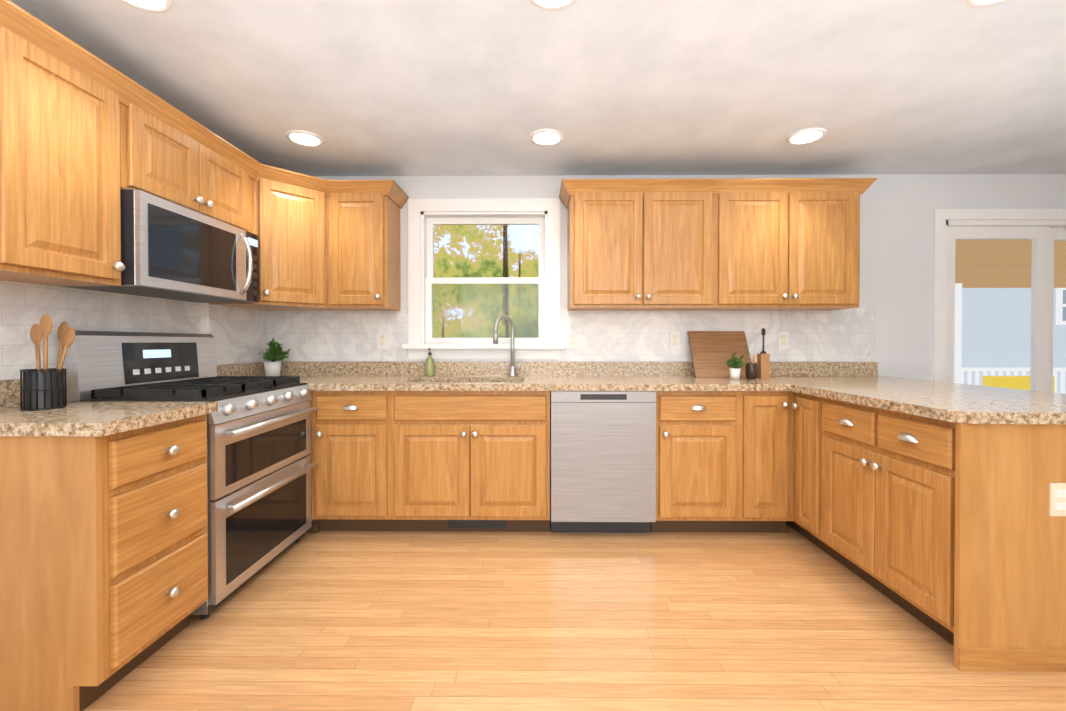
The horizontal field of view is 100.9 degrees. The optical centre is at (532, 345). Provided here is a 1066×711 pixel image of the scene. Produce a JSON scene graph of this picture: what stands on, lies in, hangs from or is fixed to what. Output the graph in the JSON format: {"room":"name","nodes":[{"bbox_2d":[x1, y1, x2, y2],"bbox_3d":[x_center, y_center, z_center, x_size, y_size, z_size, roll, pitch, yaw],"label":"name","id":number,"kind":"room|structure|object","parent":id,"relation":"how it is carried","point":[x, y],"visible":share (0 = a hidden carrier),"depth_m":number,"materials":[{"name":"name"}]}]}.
{"room":"kitchen","nodes":[
{"label":"kitchen","id":0,"kind":"room"},
{"bbox_2d":[0,361,266,380],"bbox_3d":[-2.047,-0.030,0.246,0.150,2.360,5.950,0,0,1],"label":"wall","id":1,"kind":"structure","parent":0,"point":[221,364],"depth_m":2.78,"materials":[{"name":"paint"}]},
{"bbox_2d":[0,12,131,285],"bbox_3d":[-1.806,-0.631,1.570,0.303,0.781,0.432,0,0,1],"label":"upper cabinet","id":2,"kind":"object","parent":1,"relation":"attached to","point":[86,136],"depth_m":1.54,"materials":[{"name":"brown wood"}]},
{"bbox_2d":[0,280,267,379],"bbox_3d":[-1.952,-0.072,2.045,0.006,0.387,2.350,0,0,1],"label":"wall tile","id":3,"kind":"structure","parent":1,"relation":"attached to","point":[240,335],"depth_m":2.02,"materials":[{"name":"tile"}]},
{"bbox_2d":[132,92,259,239],"bbox_3d":[-1.800,-0.838,2.209,0.303,0.379,0.846,0,0,1],"label":"upper cabinet","id":4,"kind":"object","parent":1,"relation":"attached to","point":[171,161],"depth_m":2.12,"materials":[{"name":"brown wood"}]},
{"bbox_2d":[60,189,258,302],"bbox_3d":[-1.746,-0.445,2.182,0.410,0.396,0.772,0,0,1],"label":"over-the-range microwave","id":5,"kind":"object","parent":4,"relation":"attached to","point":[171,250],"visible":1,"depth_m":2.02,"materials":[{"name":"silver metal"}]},
{"bbox_2d":[209,168,327,310],"bbox_3d":[-1.656,-0.643,2.921,0.578,0.781,0.578,0,0,1],"label":"upper cabinet","id":6,"kind":"object","parent":1,"relation":"attached to","point":[293,242],"depth_m":2.76,"materials":[{"name":"brown wood"}]},
{"bbox_2d":[252,164,327,183],"bbox_3d":[-1.510,-0.675,2.772,0.275,0.807,0.275,0,0,1],"label":"upper cabinet","id":7,"kind":"object","parent":1,"relation":"attached to","point":[322,181],"depth_m":2.63,"materials":[{"name":"brown wood"}]},
{"bbox_2d":[10,0,1065,175],"bbox_3d":[1.503,-1.260,0.203,7.250,0.100,6.250,0,0,1],"label":"ceiling","id":8,"kind":"structure","parent":0,"point":[489,87],"depth_m":2.03,"materials":[{"name":"paint"}]},
{"bbox_2d":[121,0,172,12],"bbox_3d":[-1.360,-1.215,1.505,0.200,0.012,0.200,0,0,1],"label":"recessed light","id":9,"kind":"object","parent":8,"relation":"in","point":[159,6],"visible":1,"depth_m":1.56,"materials":[{"name":"white"}]},
{"bbox_2d":[286,130,322,146],"bbox_3d":[-1.350,-1.224,2.605,0.200,0.012,0.200,0,0,1],"label":"recessed light","id":10,"kind":"object","parent":8,"relation":"in","point":[304,138],"visible":0.98,"depth_m":2.59,"materials":[{"name":"white"}]},
{"bbox_2d":[530,129,563,145],"bbox_3d":[0.080,-1.224,2.592,0.200,0.012,0.200,0,0,1],"label":"recessed light","id":11,"kind":"object","parent":8,"relation":"in","point":[546,137],"visible":1,"depth_m":2.58,"materials":[{"name":"white"}]},
{"bbox_2d":[530,0,575,9],"bbox_3d":[0.070,-1.215,1.492,0.200,0.012,0.200,0,0,1],"label":"recessed light","id":12,"kind":"object","parent":8,"relation":"in","point":[552,4],"visible":1,"depth_m":1.56,"materials":[{"name":"white"}]},
{"bbox_2d":[787,128,826,144],"bbox_3d":[1.600,-1.224,2.578,0.200,0.012,0.200,0,0,1],"label":"recessed light","id":13,"kind":"object","parent":8,"relation":"in","point":[806,136],"visible":0.92,"depth_m":2.57,"materials":[{"name":"white"}]},
{"bbox_2d":[965,0,1005,6],"bbox_3d":[1.590,-1.214,1.478,0.200,0.012,0.200,0,0,1],"label":"recessed light","id":14,"kind":"object","parent":8,"relation":"in","point":[977,3],"visible":1,"depth_m":1.55,"materials":[{"name":"white"}]},
{"bbox_2d":[83,522,1065,710],"bbox_3d":[1.503,1.200,0.224,7.250,0.100,6.250,0,0,1],"label":"floor","id":15,"kind":"structure","parent":0,"point":[791,619],"depth_m":1.72,"materials":[{"name":"brown wood"}]},
{"bbox_2d":[0,414,207,710],"bbox_3d":[-1.615,0.705,1.572,0.685,0.868,0.453,0,0,1],"label":"base cabinet","id":16,"kind":"object","parent":15,"relation":"on","point":[103,564],"visible":1,"depth_m":1.35,"materials":[{"name":"brown wood"}]},
{"bbox_2d":[0,371,227,435],"bbox_3d":[-1.622,0.199,1.558,0.674,0.140,0.476,0,0,1],"label":"countertop","id":17,"kind":"structure","parent":16,"relation":"on","point":[79,418],"depth_m":1.49,"materials":[{"name":"stone"}]},
{"bbox_2d":[20,314,74,409],"bbox_3d":[-1.797,0.057,1.613,0.138,0.342,0.122,0,0,1],"label":"utensil holder","id":18,"kind":"object","parent":17,"relation":"on","point":[44,387],"visible":1,"depth_m":1.59,"materials":[{"name":"black metal"}]},
{"bbox_2d":[63,331,317,619],"bbox_3d":[-1.583,0.533,2.190,0.681,1.200,0.776,0,0,1],"label":"stove","id":19,"kind":"object","parent":15,"relation":"on","point":[260,466],"visible":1,"depth_m":2.04,"materials":[{"name":"silver metal"}]},
{"bbox_2d":[306,390,313,532],"bbox_3d":[-1.621,0.693,2.906,0.648,0.868,0.631,0,0,1],"label":"base cabinet","id":20,"kind":"object","parent":15,"relation":"on","point":[311,530],"depth_m":2.60,"materials":[{"name":"brown wood"}]},
{"bbox_2d":[314,391,421,532],"bbox_3d":[-1.058,0.693,2.902,0.478,0.868,0.627,0,0,1],"label":"base cabinet","id":21,"kind":"object","parent":15,"relation":"on","point":[368,444],"depth_m":2.59,"materials":[{"name":"brown wood"}]},
{"bbox_2d":[550,391,655,532],"bbox_3d":[0.412,0.695,2.849,0.608,0.866,0.582,0,0,1],"label":"dishwasher","id":22,"kind":"object","parent":15,"relation":"on","point":[602,461],"visible":0.81,"depth_m":2.56,"materials":[{"name":"grey metal"}]},
{"bbox_2d":[651,391,742,531],"bbox_3d":[0.968,0.694,2.884,0.490,0.868,0.628,0,0,1],"label":"base cabinet","id":23,"kind":"object","parent":15,"relation":"on","point":[699,434],"depth_m":2.57,"materials":[{"name":"brown wood"}]},
{"bbox_2d":[216,315,949,390],"bbox_3d":[0.278,0.109,2.866,4.449,0.638,0.669,0,0,1],"label":"countertop","id":24,"kind":"structure","parent":23,"relation":"on","point":[319,376],"depth_m":3.06,"materials":[{"name":"stone"}]},
{"bbox_2d":[259,337,289,375],"bbox_3d":[-1.784,0.076,3.036,0.194,0.278,0.202,0,0,1],"label":"potted plant","id":25,"kind":"object","parent":24,"relation":"on","point":[273,353],"visible":1,"depth_m":3.03,"materials":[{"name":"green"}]},
{"bbox_2d":[425,348,433,375],"bbox_3d":[-0.735,0.115,3.134,0.064,0.200,0.067,0,0,1],"label":"soap bottle","id":26,"kind":"object","parent":24,"relation":"on","point":[429,366],"visible":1,"depth_m":3.11,"materials":[{"name":"yellow"}]},
{"bbox_2d":[687,331,751,377],"bbox_3d":[1.315,0.055,3.090,0.400,0.320,0.176,0,0,1],"label":"cutting board","id":27,"kind":"object","parent":24,"relation":"on","point":[711,351],"visible":0.86,"depth_m":3.09,"materials":[{"name":"brown wood"}]},
{"bbox_2d":[724,352,745,378],"bbox_3d":[1.333,0.127,2.882,0.131,0.179,0.145,0,0,1],"label":"plant","id":28,"kind":"object","parent":24,"relation":"on","point":[733,362],"visible":1,"depth_m":2.87,"materials":[{"name":"green plant"}]},
{"bbox_2d":[745,355,756,378],"bbox_3d":[1.433,0.138,2.891,0.072,0.157,0.072,0,0,1],"label":"jar","id":29,"kind":"object","parent":24,"relation":"on","point":[750,370],"visible":0.96,"depth_m":2.87,"materials":[{"name":"brown"}]},
{"bbox_2d":[757,328,769,378],"bbox_3d":[1.528,0.049,2.919,0.056,0.335,0.056,0,0,1],"label":"grinder","id":30,"kind":"object","parent":24,"relation":"on","point":[763,364],"visible":1,"depth_m":2.89,"materials":[{"name":"brown wood"}]},
{"bbox_2d":[743,391,790,532],"bbox_3d":[1.373,0.694,2.880,0.320,0.868,0.628,0,0,1],"label":"base cabinet","id":31,"kind":"object","parent":15,"relation":"on","point":[766,414],"depth_m":2.57,"materials":[{"name":"brown wood"}]},
{"bbox_2d":[791,391,814,543],"bbox_3d":[1.903,0.698,2.420,0.790,0.868,0.218,0,0,1],"label":"base cabinet","id":32,"kind":"object","parent":15,"relation":"on","point":[802,405],"depth_m":2.48,"materials":[{"name":"brown wood"}]},
{"bbox_2d":[815,396,1065,671],"bbox_3d":[1.908,0.702,1.926,0.812,0.868,0.770,0,0,1],"label":"base cabinet","id":33,"kind":"object","parent":15,"relation":"on","point":[953,534],"depth_m":1.56,"materials":[{"name":"brown wood"}]},
{"bbox_2d":[792,383,1065,423],"bbox_3d":[1.987,0.245,2.014,1.015,0.040,1.005,0,0,1],"label":"countertop","id":34,"kind":"structure","parent":33,"relation":"on","point":[862,383],"depth_m":1.86,"materials":[{"name":"stone"}]},
{"bbox_2d":[1049,483,1065,515],"bbox_3d":[1.840,0.537,1.537,0.070,0.115,0.006,0,0,1],"label":"outlet","id":35,"kind":"object","parent":33,"relation":"attached to","point":[1057,499],"visible":1,"depth_m":1.53,"materials":[{"name":"beige plastic"}]},
{"bbox_2d":[267,174,1065,380],"bbox_3d":[1.531,-0.056,3.263,7.250,2.360,0.150,0,0,1],"label":"wall","id":36,"kind":"structure","parent":0,"point":[896,250],"depth_m":3.17,"materials":[{"name":"paint"}]},
{"bbox_2d":[328,184,403,310],"bbox_3d":[-1.165,-0.644,3.054,0.398,0.781,0.303,0,0,1],"label":"upper cabinet","id":37,"kind":"object","parent":36,"relation":"attached to","point":[364,257],"depth_m":2.91,"materials":[{"name":"brown wood"}]},
{"bbox_2d":[402,198,564,358],"bbox_3d":[-0.354,-0.485,3.237,1.160,1.160,0.190,0,0,1],"label":"window","id":38,"kind":"structure","parent":36,"relation":"in","point":[425,216],"depth_m":3.19,"materials":[{"name":"white"}]},
{"bbox_2d":[433,284,538,337],"bbox_3d":[-0.353,-0.251,3.320,0.880,0.470,0.002,0,0,1],"label":"screen","id":39,"kind":"object","parent":38,"relation":"attached to","point":[442,324],"depth_m":3.32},
{"bbox_2d":[267,308,876,360],"bbox_3d":[0.269,-0.082,3.196,4.414,0.387,0.006,0,0,1],"label":"wall tile","id":40,"kind":"structure","parent":36,"relation":"attached to","point":[843,335],"depth_m":3.19,"materials":[{"name":"tile"}]},
{"bbox_2d":[377,332,387,348],"bbox_3d":[-1.095,-0.040,3.201,0.074,0.120,0.010,0,0,1],"label":"electrical outlet","id":41,"kind":"object","parent":40,"relation":"attached to","point":[382,340],"visible":1,"depth_m":3.20,"materials":[{"name":"white plastic"}]},
{"bbox_2d":[566,332,575,348],"bbox_3d":[0.275,-0.040,3.188,0.074,0.120,0.010,0,0,1],"label":"electrical outlet","id":42,"kind":"object","parent":40,"relation":"attached to","point":[570,340],"visible":1,"depth_m":3.18,"materials":[{"name":"white plastic"}]},
{"bbox_2d":[669,332,679,348],"bbox_3d":[1.025,-0.040,3.181,0.074,0.120,0.010,0,0,1],"label":"electrical outlet","id":43,"kind":"object","parent":40,"relation":"attached to","point":[674,340],"visible":1,"depth_m":3.18,"materials":[{"name":"white plastic"}]},
{"bbox_2d":[778,332,788,348],"bbox_3d":[1.805,-0.040,3.174,0.074,0.120,0.010,0,0,1],"label":"electrical outlet","id":44,"kind":"object","parent":40,"relation":"attached to","point":[783,340],"visible":1,"depth_m":3.17,"materials":[{"name":"white plastic"}]},
{"bbox_2d":[567,186,718,310],"bbox_3d":[0.724,-0.644,3.037,0.950,0.781,0.303,0,0,1],"label":"upper cabinet","id":45,"kind":"object","parent":36,"relation":"attached to","point":[631,248],"depth_m":2.89,"materials":[{"name":"brown wood"}]},
{"bbox_2d":[707,186,866,310],"bbox_3d":[1.674,-0.644,3.028,0.950,0.781,0.303,0,0,1],"label":"upper cabinet","id":46,"kind":"object","parent":36,"relation":"attached to","point":[742,244],"depth_m":2.88,"materials":[{"name":"brown wood"}]},
{"bbox_2d":[932,209,1065,392],"bbox_3d":[3.856,0.072,3.229,1.950,2.105,0.158,0,0,1],"label":"door frame","id":47,"kind":"structure","parent":36,"relation":"attached to","point":[1043,230],"depth_m":3.20,"materials":[{"name":"white wood"}]},
{"label":"outside","id":48,"kind":"structure","parent":0,"visible":0},
{"bbox_2d":[433,225,538,337],"bbox_3d":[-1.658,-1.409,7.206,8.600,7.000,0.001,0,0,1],"label":"window glass","id":49,"kind":"object","parent":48,"point":[503,246],"depth_m":7.20,"materials":[{"name":"clear glass"}]},
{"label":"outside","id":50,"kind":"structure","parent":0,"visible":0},
{"bbox_2d":[954,239,1065,393],"bbox_3d":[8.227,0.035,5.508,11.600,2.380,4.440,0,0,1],"label":"door glass","id":51,"kind":"object","parent":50,"point":[971,269],"depth_m":7.61,"materials":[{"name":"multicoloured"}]}
]}

